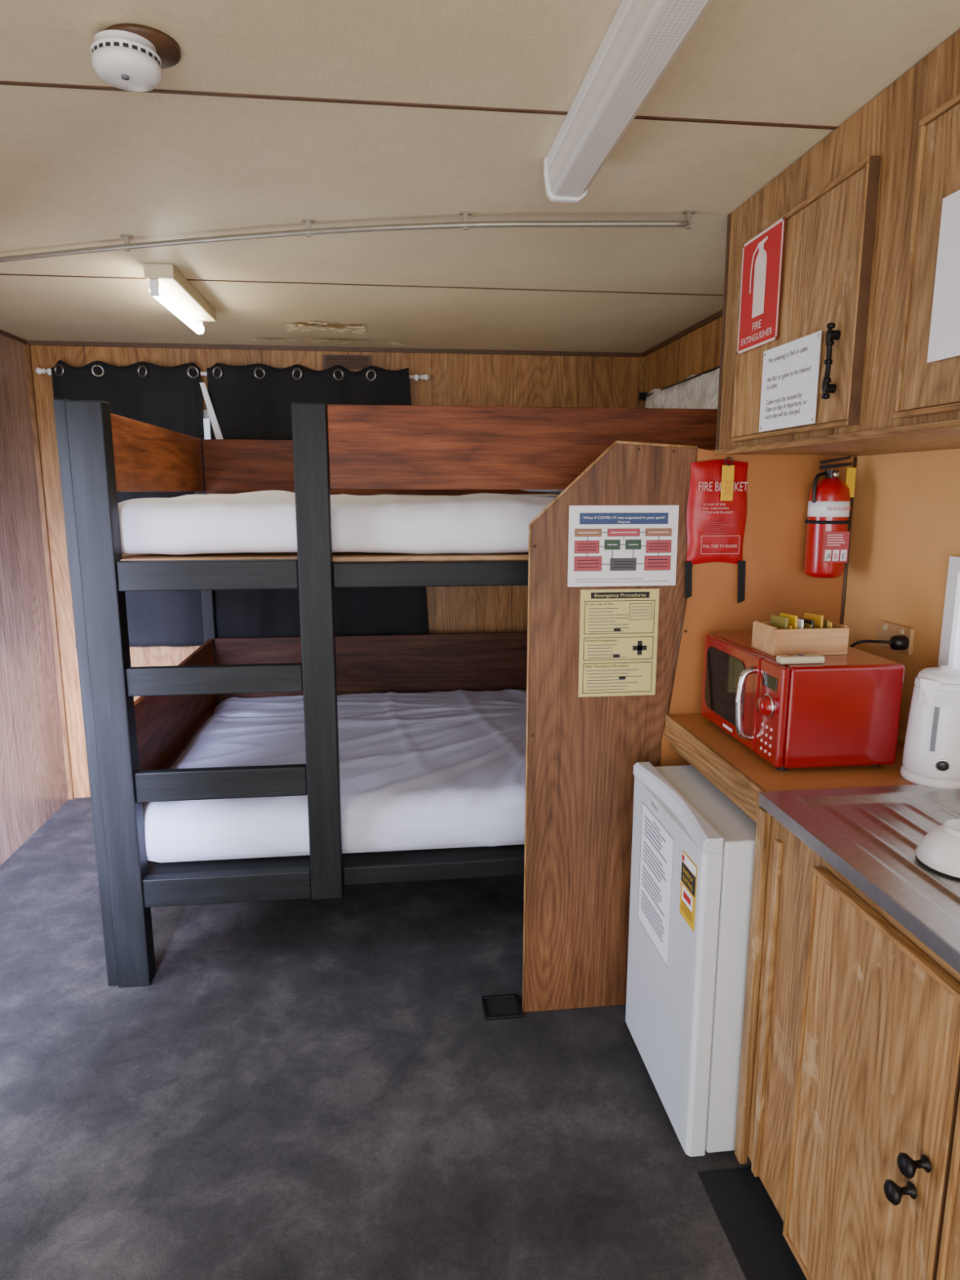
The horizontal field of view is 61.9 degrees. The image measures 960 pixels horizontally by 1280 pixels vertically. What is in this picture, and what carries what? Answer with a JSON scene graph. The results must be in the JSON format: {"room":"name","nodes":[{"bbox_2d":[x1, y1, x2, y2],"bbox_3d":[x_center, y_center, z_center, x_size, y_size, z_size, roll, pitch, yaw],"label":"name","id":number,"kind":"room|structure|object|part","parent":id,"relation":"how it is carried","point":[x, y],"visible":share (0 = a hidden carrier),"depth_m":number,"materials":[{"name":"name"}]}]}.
{"room":"cabin interior","nodes":[
{"label":"cabin interior","id":0,"kind":"room"},
{"bbox_2d":[0,333,68,866],"bbox_3d":[-1.891,0.234,1.177,0.100,2.310,5.850,-1,11,-6],"label":"wall","id":1,"kind":"structure","parent":0,"point":[33,787],"depth_m":3.74,"materials":[{"name":"brown wood"}]},
{"bbox_2d":[0,329,26,343],"bbox_3d":[-1.834,-0.894,0.969,0.012,0.015,5.838,-1,11,-6],"label":"trim","id":2,"kind":"structure","parent":1,"relation":"attached to","point":[2,332],"depth_m":3.68,"materials":[{"name":"brown wood"}]},
{"bbox_2d":[30,345,639,797],"bbox_3d":[-0.668,-0.337,4.261,3.250,2.310,0.100,-1,11,-6],"label":"wall","id":3,"kind":"structure","parent":0,"point":[473,380],"depth_m":4.12,"materials":[{"name":"brown wood"}]},
{"bbox_2d":[23,344,74,799],"bbox_3d":[-2.165,-0.285,4.032,0.022,2.290,0.022,-1,11,-6],"label":"trim","id":4,"kind":"structure","parent":3,"relation":"attached to","point":[27,348],"depth_m":4.01,"materials":[{"name":"brown wood"}]},
{"bbox_2d":[203,409,210,439],"bbox_3d":[-1.187,-0.661,4.115,1.440,1.000,0.050,-1,11,-6],"label":"window","id":5,"kind":"structure","parent":3,"relation":"in","point":[206,415],"depth_m":4.02,"materials":[{"name":"white glass"}]},
{"bbox_2d":[35,367,429,382],"bbox_3d":[-1.191,-1.307,3.941,1.882,0.034,0.053,-1,11,-6],"label":"curtain rod","id":6,"kind":"object","parent":3,"relation":"attached to","point":[39,371],"visible":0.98,"depth_m":3.91,"materials":[{"name":"white metal"}]},
{"bbox_2d":[50,360,217,648],"bbox_3d":[-1.702,-0.650,3.960,0.699,1.396,0.042,-1,11,-6],"label":"curtain","id":7,"kind":"object","parent":6,"relation":"hanging from","point":[168,397],"visible":0.4,"depth_m":3.89,"materials":[{"name":"black fabric"}]},
{"bbox_3d":[-1.189,-1.306,3.930,1.800,0.018,0.018,-1,11,-6],"label":"rod","id":8,"kind":"part","parent":6,"relation":"part of","materials":[{"name":"white plastic"}]},
{"bbox_2d":[206,362,428,638],"bbox_3d":[-0.814,-0.669,4.061,1.096,1.396,0.042,-1,11,-6],"label":"curtain","id":9,"kind":"object","parent":6,"relation":"hanging from","point":[253,402],"visible":0.37,"depth_m":4.00,"materials":[{"name":"black fabric"}]},
{"bbox_2d":[200,382,222,439],"bbox_3d":[-1.308,-1.110,3.905,0.100,0.280,0.001,-1,11,-6],"label":"lining","id":10,"kind":"object","parent":9,"relation":"attached to","point":[215,427],"visible":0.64,"depth_m":3.90,"materials":[{"name":"white fabric"}]},
{"bbox_2d":[24,340,641,357],"bbox_3d":[-0.662,-1.453,3.998,3.050,0.020,0.012,-1,11,-6],"label":"trim","id":11,"kind":"structure","parent":3,"relation":"attached to","point":[28,342],"depth_m":3.98,"materials":[{"name":"brown wood"}]},
{"bbox_2d":[322,354,371,369],"bbox_3d":[-0.666,-1.392,4.006,0.240,0.067,0.018,-1,11,-6],"label":"air vent","id":12,"kind":"object","parent":3,"relation":"in","point":[348,362],"visible":0.92,"depth_m":4.00,"materials":[{"name":"brown wood"}]},
{"bbox_2d":[443,353,449,633],"bbox_3d":[-0.175,-0.328,4.267,0.020,2.290,0.006,-1,11,-6],"label":"trim","id":13,"kind":"structure","parent":3,"relation":"attached to","point":[445,355],"depth_m":4.10,"materials":[{"name":"brown wood"}]},
{"bbox_2d":[0,797,751,1279],"bbox_3d":[-0.326,1.386,1.575,3.250,0.100,6.050,-1,11,-6],"label":"floor","id":14,"kind":"structure","parent":0,"point":[297,1089],"depth_m":2.11,"materials":[{"name":"carpet"}]},
{"bbox_2d":[53,399,717,987],"bbox_3d":[-0.198,0.046,3.420,2.262,1.862,1.730,-1,11,-6],"label":"bunk bed","id":15,"kind":"object","parent":14,"relation":"on","point":[131,746],"visible":0.59,"depth_m":2.52,"materials":[{"name":"brown wood"}]},
{"bbox_3d":[-1.211,0.216,2.504,0.035,1.862,0.088,-1,11,-6],"label":"post","id":16,"kind":"part","parent":15,"relation":"part of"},
{"bbox_3d":[-1.140,0.220,2.494,0.100,1.858,0.075,-1,11,-6],"label":"post","id":17,"kind":"part","parent":15,"relation":"part of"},
{"bbox_3d":[-1.381,-0.074,4.075,0.060,1.860,0.025,-1,11,-6],"label":"post","id":18,"kind":"part","parent":15,"relation":"part of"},
{"bbox_3d":[-0.824,-0.199,2.444,0.531,0.090,0.044,-1,11,-6],"label":"rail","id":19,"kind":"part","parent":15,"relation":"part of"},
{"bbox_3d":[-0.824,0.811,2.631,0.531,0.097,0.044,-1,11,-6],"label":"rail","id":20,"kind":"part","parent":15,"relation":"part of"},
{"bbox_3d":[-0.509,0.075,2.529,0.102,1.586,0.050,-1,11,-6],"label":"post","id":21,"kind":"part","parent":15,"relation":"part of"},
{"bbox_3d":[-0.225,-0.402,3.317,2.120,0.012,1.593,-1,11,-6],"label":"board","id":22,"kind":"part","parent":15,"relation":"part of","materials":[{"name":"brown wood"}]},
{"bbox_3d":[-0.225,0.622,3.507,2.120,0.018,1.593,-1,11,-6],"label":"board","id":23,"kind":"part","parent":15,"relation":"part of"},
{"bbox_2d":[117,490,558,555],"bbox_3d":[-0.220,-0.509,3.286,2.082,0.208,1.519,-1,11,-6],"label":"mattress","id":24,"kind":"object","parent":15,"relation":"on","point":[263,521],"visible":0.6,"depth_m":2.54,"materials":[{"name":"white fabric"}]},
{"bbox_2d":[523,489,563,493],"bbox_3d":[0.370,-0.612,3.002,0.520,0.123,0.620,-1,11,-6],"label":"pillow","id":25,"kind":"object","parent":24,"relation":"on","point":[535,491],"visible":0.06,"depth_m":2.85,"materials":[{"name":"grey fabric"}]},
{"bbox_2d":[154,842,524,862],"bbox_3d":[-0.209,0.530,3.488,2.033,0.167,1.473,-1,11,-6],"label":"mattress","id":26,"kind":"object","parent":15,"relation":"on","point":[451,846],"visible":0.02,"depth_m":2.73,"materials":[{"name":"white fabric"}]},
{"bbox_2d":[142,688,526,861],"bbox_3d":[-0.216,0.482,3.473,2.104,0.209,1.558,-1,11,-6],"label":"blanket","id":27,"kind":"object","parent":26,"relation":"on","point":[419,770],"visible":0.59,"depth_m":2.93,"materials":[{"name":"fabric"}]},
{"bbox_3d":[0.236,-0.217,2.574,1.398,0.078,0.028,-1,11,-6],"label":"rail","id":28,"kind":"part","parent":15,"relation":"part of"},
{"bbox_3d":[0.236,0.776,2.762,1.398,0.064,0.020,-1,11,-6],"label":"rail","id":29,"kind":"part","parent":15,"relation":"part of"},
{"bbox_2d":[481,993,523,1020],"bbox_3d":[0.069,1.156,2.521,0.118,0.008,0.110,-1,11,-6],"label":"floor vent","id":30,"kind":"object","parent":14,"relation":"in","point":[507,1006],"visible":1,"depth_m":2.52,"materials":[{"name":"black plastic"}]},
{"bbox_2d":[522,440,697,1013],"bbox_3d":[0.369,0.303,2.374,0.479,1.739,0.027,-1,11,-6],"label":"wall","id":31,"kind":"structure","parent":14,"relation":"on","point":[582,753],"depth_m":2.37,"materials":[{"name":"laminate"}]},
{"bbox_2d":[577,588,659,697],"bbox_3d":[0.401,0.009,2.314,0.231,0.314,0.002,-1,11,-6],"label":"notice","id":32,"kind":"object","parent":31,"relation":"attached to","point":[619,628],"visible":1,"depth_m":2.31,"materials":[{"name":"beige paper"}]},
{"bbox_2d":[567,505,679,586],"bbox_3d":[0.405,-0.265,2.263,0.316,0.227,0.003,-1,11,-6],"label":"notice","id":33,"kind":"object","parent":31,"relation":"attached to","point":[609,545],"visible":1,"depth_m":2.26,"materials":[{"name":"paper"}]},
{"bbox_2d":[625,761,756,1156],"bbox_3d":[0.702,0.804,2.126,0.479,0.844,0.516,-1,11,-6],"label":"fridge","id":34,"kind":"object","parent":14,"relation":"on","point":[684,1020],"visible":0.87,"depth_m":1.91,"materials":[{"name":"white metal"}]},
{"bbox_2d":[637,801,674,968],"bbox_3d":[0.459,0.635,2.104,0.002,0.345,0.245,-1,11,-6],"label":"notice","id":35,"kind":"object","parent":34,"relation":"attached to","point":[657,845],"visible":1,"depth_m":2.09,"materials":[{"name":"paper"}]},
{"bbox_3d":[0.489,0.411,2.028,0.046,0.036,0.516,-1,11,-6],"label":"handle","id":36,"kind":"part","parent":34,"relation":"part of","materials":[{"name":"white plastic"}]},
{"bbox_2d":[679,849,697,932],"bbox_3d":[0.485,0.584,1.868,0.002,0.160,0.090,-1,11,-6],"label":"energy label","id":37,"kind":"object","parent":34,"relation":"attached to","point":[689,869],"visible":1,"depth_m":1.86,"materials":[{"name":"paper"}]},
{"bbox_2d":[697,1166,806,1279],"bbox_3d":[0.667,1.385,1.295,0.150,0.004,1.275,-1,11,-6],"label":"rubber mat","id":38,"kind":"object","parent":14,"relation":"on","point":[752,1224],"visible":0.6,"depth_m":1.77,"materials":[{"name":"black rubber"}]},
{"bbox_2d":[671,742,959,1279],"bbox_3d":[0.945,0.953,1.114,0.590,0.920,2.813,-1,11,-6],"label":"base cabinet","id":39,"kind":"object","parent":14,"relation":"on","point":[848,1120],"visible":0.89,"depth_m":1.44,"materials":[{"name":"brown wood"}]},
{"bbox_3d":[0.620,0.801,1.823,0.018,0.880,0.032,-1,11,-6],"label":"moulding","id":40,"kind":"part","parent":39,"relation":"part of","materials":[{"name":"brown wood"}]},
{"bbox_3d":[0.631,0.825,1.763,0.010,0.815,0.020,-1,11,-6],"label":"moulding","id":41,"kind":"part","parent":39,"relation":"part of","materials":[{"name":"brown wood"}]},
{"bbox_2d":[665,713,915,817],"bbox_3d":[0.851,0.307,2.101,0.532,0.071,0.628,-1,11,-6],"label":"countertop","id":42,"kind":"structure","parent":39,"relation":"on","point":[736,768],"depth_m":1.92,"materials":[{"name":"orange laminate"}]},
{"bbox_2d":[701,632,904,770],"bbox_3d":[0.791,0.145,2.080,0.344,0.257,0.460,-1,11,-6],"label":"microwave","id":43,"kind":"object","parent":42,"relation":"on","point":[843,710],"visible":0.99,"depth_m":1.87,"materials":[{"name":"red metal"}]},
{"bbox_3d":[0.665,0.130,2.122,0.018,0.239,0.345,-1,11,-6],"label":"door","id":44,"kind":"part","parent":43,"relation":"part of","materials":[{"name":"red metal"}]},
{"bbox_3d":[0.653,0.158,1.977,0.047,0.191,0.017,-1,11,-6],"label":"handle","id":45,"kind":"part","parent":43,"relation":"part of","materials":[{"name":"silver metal"}]},
{"bbox_3d":[0.692,0.172,1.897,0.018,0.239,0.110,-1,11,-6],"label":"control panel","id":46,"kind":"part","parent":43,"relation":"part of","materials":[{"name":"red plastic"}]},
{"bbox_2d":[751,620,848,656],"bbox_3d":[0.799,-0.007,2.002,0.190,0.070,0.120,-1,11,-6],"label":"wooden box","id":47,"kind":"object","parent":43,"relation":"on","point":[766,637],"visible":0.91,"depth_m":1.95,"materials":[{"name":"brown wood"}]},
{"bbox_2d":[769,614,788,629],"bbox_3d":[0.741,-0.020,1.992,0.013,0.083,0.082,-1,11,-6],"label":"sachet","id":48,"kind":"object","parent":47,"relation":"in","point":[780,622],"visible":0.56,"depth_m":1.98,"materials":[{"name":"paper"}]},
{"bbox_2d":[779,613,797,628],"bbox_3d":[0.768,-0.023,1.995,0.006,0.087,0.082,-3,11,-6],"label":"sachet","id":49,"kind":"object","parent":47,"relation":"in","point":[793,620],"visible":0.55,"depth_m":1.97,"materials":[{"name":"yellow paper"}]},
{"bbox_2d":[797,617,804,628],"bbox_3d":[0.783,-0.019,1.997,0.010,0.078,0.083,-1,11,-6],"label":"sachet","id":50,"kind":"object","parent":47,"relation":"in","point":[800,622],"visible":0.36,"depth_m":1.96,"materials":[{"name":"paper"}]},
{"bbox_2d":[797,617,813,628],"bbox_3d":[0.814,-0.018,2.003,0.011,0.074,0.087,-1,11,-6],"label":"sachet","id":51,"kind":"object","parent":47,"relation":"in","point":[806,620],"visible":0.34,"depth_m":1.98,"materials":[{"name":"black paper"}]},
{"bbox_2d":[803,622,812,628],"bbox_3d":[0.803,-0.013,2.001,0.011,0.065,0.082,-1,11,-6],"label":"sachet","id":52,"kind":"object","parent":47,"relation":"in","point":[806,625],"visible":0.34,"depth_m":1.97,"materials":[{"name":"paper"}]},
{"bbox_2d":[804,613,823,628],"bbox_3d":[0.834,-0.025,2.005,0.009,0.087,0.087,-1,11,-6],"label":"sachet","id":53,"kind":"object","parent":47,"relation":"in","point":[818,619],"visible":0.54,"depth_m":1.99,"materials":[{"name":"yellow paper"}]},
{"bbox_2d":[822,618,829,627],"bbox_3d":[0.850,-0.018,2.005,0.006,0.074,0.082,0,10,-7],"label":"sachet","id":54,"kind":"object","parent":47,"relation":"in","point":[825,622],"visible":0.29,"depth_m":1.97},
{"bbox_2d":[776,653,824,664],"bbox_3d":[0.747,0.044,1.864,0.107,0.019,0.030,-1,11,-6],"label":"remote control","id":55,"kind":"object","parent":43,"relation":"on","point":[798,658],"visible":1,"depth_m":1.85,"materials":[{"name":"plastic"}]},
{"bbox_2d":[758,784,959,973],"bbox_3d":[0.950,0.516,1.195,0.541,0.160,1.230,-1,11,-6],"label":"sink","id":56,"kind":"object","parent":42,"relation":"in","point":[871,836],"visible":0.95,"depth_m":1.52,"materials":[{"name":"metal"}]},
{"bbox_2d":[915,818,959,877],"bbox_3d":[0.863,0.363,1.423,0.150,0.066,0.150,-1,11,-6],"label":"bowl","id":57,"kind":"object","parent":56,"relation":"on","point":[939,850],"visible":1,"depth_m":1.40,"materials":[{"name":"white ceramic"}]},
{"bbox_2d":[900,665,959,788],"bbox_3d":[1.042,0.192,1.797,0.141,0.268,0.174,2,11,8],"label":"kettle","id":58,"kind":"object","parent":42,"relation":"on","point":[931,748],"visible":1,"depth_m":1.77,"materials":[{"name":"white plastic"}]},
{"bbox_3d":[0.984,0.123,1.774,0.032,0.081,0.052,-5,11,-24],"label":"spout","id":59,"kind":"part","parent":58,"relation":"part of","materials":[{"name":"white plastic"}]},
{"bbox_3d":[1.044,0.071,1.792,0.109,0.030,0.109,-1,11,-6],"label":"lid","id":60,"kind":"part","parent":58,"relation":"part of","materials":[{"name":"white plastic"}]},
{"bbox_2d":[934,759,950,772],"bbox_3d":[1.020,0.278,1.764,0.030,0.030,0.007,4,11,20],"label":"switch","id":61,"kind":"object","parent":58,"relation":"attached to","point":[940,765],"depth_m":1.76,"materials":[{"name":"black plastic"}]},
{"bbox_3d":[0.666,0.873,1.397,0.022,0.825,0.410,-1,11,-6],"label":"moulding","id":62,"kind":"part","parent":39,"relation":"part of","materials":[{"name":"brown wood"}]},
{"bbox_3d":[0.669,0.873,1.397,0.016,0.801,0.386,-1,11,-6],"label":"door","id":63,"kind":"part","parent":39,"relation":"part of","materials":[{"name":"brown wood"}]},
{"bbox_3d":[0.653,0.858,1.244,0.042,0.034,0.034,-1,11,-6],"label":"knob","id":64,"kind":"part","parent":39,"relation":"part of","materials":[{"name":"black metal"}]},
{"bbox_3d":[0.655,0.793,1.209,0.042,0.034,0.034,-1,11,-6],"label":"knob","id":65,"kind":"part","parent":39,"relation":"part of","materials":[{"name":"black metal"}]},
{"bbox_3d":[0.717,0.954,0.960,0.022,0.825,0.465,-1,11,-6],"label":"moulding","id":66,"kind":"part","parent":39,"relation":"part of","materials":[{"name":"brown wood"}]},
{"bbox_3d":[0.720,0.954,0.960,0.016,0.801,0.441,-1,11,-6],"label":"door","id":67,"kind":"part","parent":39,"relation":"part of","materials":[{"name":"brown wood"}]},
{"bbox_2d":[0,0,959,352],"bbox_3d":[-0.326,-0.984,1.136,3.250,0.100,6.050,-1,11,-6],"label":"ceiling","id":68,"kind":"structure","parent":0,"point":[80,168],"depth_m":1.72,"materials":[{"name":"paint"}]},
{"bbox_2d":[90,23,180,91],"bbox_3d":[-0.553,-0.929,1.291,0.133,0.062,0.120,-1,11,-6],"label":"smoke detector","id":69,"kind":"object","parent":68,"relation":"attached to","point":[131,57],"visible":1,"depth_m":1.25,"materials":[{"name":"white plastic"}]},
{"bbox_3d":[-0.544,-0.956,1.290,0.116,0.009,0.116,-1,11,-6],"label":"plate","id":70,"kind":"part","parent":69,"relation":"part of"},
{"bbox_2d":[143,262,216,334],"bbox_3d":[-1.055,-1.202,2.858,0.090,0.096,0.660,-1,11,-6],"label":"ceiling light","id":71,"kind":"object","parent":68,"relation":"attached to","point":[167,285],"visible":1,"depth_m":2.73,"materials":[{"name":"plastic"}]},
{"bbox_2d":[253,321,403,345],"bbox_3d":[-0.686,-1.376,3.592,0.715,0.021,0.465,-1,11,-6],"label":"flakes","id":72,"kind":"object","parent":68,"relation":"attached to","point":[308,324],"visible":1,"depth_m":3.48,"materials":[{"name":"beige paint"}]},
{"bbox_2d":[0,210,695,262],"bbox_3d":[-0.740,-1.118,2.249,2.614,0.040,0.151,2,11,11],"label":"ceiling track","id":73,"kind":"object","parent":68,"relation":"attached to","point":[464,224],"visible":1,"depth_m":2.11,"materials":[{"name":"metal"}]},
{"bbox_2d":[0,273,723,296],"bbox_3d":[-0.518,-1.235,2.775,3.050,0.003,0.006,-1,11,-6],"label":"trim","id":74,"kind":"structure","parent":68,"relation":"attached to","point":[0,273],"depth_m":2.79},
{"bbox_2d":[0,80,838,129],"bbox_3d":[-0.364,-0.992,1.464,3.050,0.003,0.008,-1,11,-6],"label":"trim","id":75,"kind":"structure","parent":68,"relation":"attached to","point":[2,82],"depth_m":1.48,"materials":[{"name":"wood"}]},
{"bbox_2d":[543,0,712,202],"bbox_3d":[0.263,-0.887,1.130,0.104,0.085,1.268,-1,11,-6],"label":"ceiling light","id":76,"kind":"object","parent":68,"relation":"attached to","point":[642,38],"visible":1,"depth_m":1.29,"materials":[{"name":"white plastic"}]},
{"bbox_2d":[642,315,904,742],"bbox_3d":[1.238,0.168,1.534,0.100,2.310,5.850,-1,11,-6],"label":"wall","id":77,"kind":"structure","parent":0,"point":[697,352],"depth_m":3.60,"materials":[{"name":"brown wood"}]},
{"bbox_2d":[637,356,644,408],"bbox_3d":[0.844,-0.348,4.376,0.020,2.290,0.020,-1,11,-6],"label":"trim","id":78,"kind":"structure","parent":77,"relation":"attached to","point":[641,358],"depth_m":4.18,"materials":[{"name":"brown wood"}]},
{"bbox_2d":[638,365,719,408],"bbox_3d":[0.922,-0.886,3.451,0.048,0.515,1.450,-1,11,-6],"label":"curtain","id":79,"kind":"object","parent":77,"relation":"attached to","point":[700,391],"visible":0.17,"depth_m":3.48,"materials":[{"name":"white fabric"}]},
{"bbox_2d":[641,309,722,356],"bbox_3d":[0.959,-1.308,3.217,0.012,0.020,1.938,-1,11,-6],"label":"trim","id":80,"kind":"structure","parent":77,"relation":"attached to","point":[715,316],"depth_m":3.57,"materials":[{"name":"brown wood"}]},
{"bbox_2d":[659,448,857,766],"bbox_3d":[0.812,0.303,2.426,0.546,1.720,0.027,-1,11,-6],"label":"lining","id":81,"kind":"object","parent":77,"relation":"attached to","point":[779,486],"visible":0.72,"depth_m":2.33,"materials":[{"name":"orange laminate"}]},
{"bbox_2d":[684,457,748,603],"bbox_3d":[0.676,-0.305,2.264,0.184,0.412,0.044,-1,11,-6],"label":"blanket","id":82,"kind":"object","parent":81,"relation":"hanging from","point":[717,509],"visible":1,"depth_m":2.26,"materials":[{"name":"red plastic"}]},
{"bbox_2d":[803,456,856,577],"bbox_3d":[0.977,-0.346,2.253,0.120,0.335,0.131,-1,11,-6],"label":"fire extinguisher","id":83,"kind":"object","parent":81,"relation":"attached to","point":[827,539],"visible":1,"depth_m":2.21,"materials":[{"name":"red paint"}]},
{"bbox_2d":[714,29,959,455],"bbox_3d":[1.006,-0.560,0.810,0.491,0.610,2.753,-1,11,-6],"label":"upper cabinet","id":84,"kind":"object","parent":77,"relation":"attached to","point":[861,208],"visible":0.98,"depth_m":1.49,"materials":[{"name":"brown wood"}]},
{"bbox_2d":[737,217,785,354],"bbox_3d":[0.650,-0.815,1.863,0.002,0.253,0.205,-1,11,-6],"label":"safety sign","id":85,"kind":"object","parent":84,"relation":"attached to","point":[762,259],"visible":1,"depth_m":1.85,"materials":[{"name":"red plastic"}]},
{"bbox_2d":[759,330,822,431],"bbox_3d":[0.670,-0.555,1.742,0.003,0.180,0.250,-1,11,-6],"label":"notice","id":86,"kind":"object","parent":84,"relation":"attached to","point":[790,370],"visible":1,"depth_m":1.73,"materials":[{"name":"paper"}]},
{"bbox_3d":[0.683,-0.689,1.742,0.016,0.446,0.501,-1,11,-6],"label":"door","id":87,"kind":"part","parent":84,"relation":"part of","materials":[{"name":"brown wood"}]},
{"bbox_3d":[0.680,-0.689,1.742,0.022,0.470,0.525,-1,11,-6],"label":"moulding","id":88,"kind":"part","parent":84,"relation":"part of","materials":[{"name":"brown wood"}]},
{"bbox_3d":[0.686,-0.546,1.567,0.026,0.144,0.018,-1,11,-6],"label":"handle","id":89,"kind":"part","parent":84,"relation":"part of","materials":[{"name":"black metal"}]},
{"bbox_3d":[0.758,-0.567,1.082,0.022,0.470,0.545,-1,11,-6],"label":"moulding","id":90,"kind":"part","parent":84,"relation":"part of","materials":[{"name":"brown wood"}]},
{"bbox_3d":[0.761,-0.567,1.083,0.016,0.446,0.521,-1,11,-6],"label":"door","id":91,"kind":"part","parent":84,"relation":"part of","materials":[{"name":"brown wood"}]},
{"bbox_2d":[927,190,959,362],"bbox_3d":[0.739,-0.544,1.139,0.001,0.245,0.272,-1,11,-6],"label":"notice","id":92,"kind":"object","parent":84,"relation":"attached to","point":[944,331],"visible":1,"depth_m":1.24,"materials":[{"name":"paper"}]},
{"bbox_2d":[876,620,915,655],"bbox_3d":[1.102,-0.007,2.125,0.016,0.070,0.140,-1,11,-6],"label":"power outlet","id":93,"kind":"object","parent":77,"relation":"attached to","point":[886,629],"visible":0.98,"depth_m":2.12,"materials":[{"name":"beige plastic"}]},
{"bbox_2d":[849,635,909,650],"bbox_3d":[1.020,0.113,2.171,0.058,0.283,0.249,-8,13,-37],"label":"plug","id":94,"kind":"object","parent":93,"relation":"attached to","point":[901,642],"visible":0.54,"depth_m":2.07,"materials":[{"name":"black plastic"}]},
{"bbox_2d":[883,624,887,630],"bbox_3d":[1.092,-0.035,2.154,0.004,0.013,0.012,-1,11,-6],"label":"switch","id":95,"kind":"object","parent":93,"relation":"attached to","point":[885,626],"depth_m":2.15,"materials":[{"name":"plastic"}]},
{"bbox_2d":[899,628,903,634],"bbox_3d":[1.100,-0.022,2.086,0.004,0.013,0.012,-1,11,-6],"label":"switch","id":96,"kind":"object","parent":93,"relation":"attached to","point":[901,630],"depth_m":2.08,"materials":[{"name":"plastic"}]},
{"bbox_2d":[843,448,959,742],"bbox_3d":[1.245,0.096,0.991,0.006,0.750,2.815,-1,11,-6],"label":"wall panel","id":97,"kind":"object","parent":77,"relation":"attached to","point":[905,528],"depth_m":2.10,"materials":[{"name":"orange laminate"}]},
{"bbox_2d":[937,555,959,670],"bbox_3d":[1.181,0.064,1.436,0.020,0.350,1.010,-1,11,-6],"label":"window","id":98,"kind":"structure","parent":77,"relation":"in","point":[949,647],"depth_m":1.90,"materials":[{"name":"white glass"}]}
]}

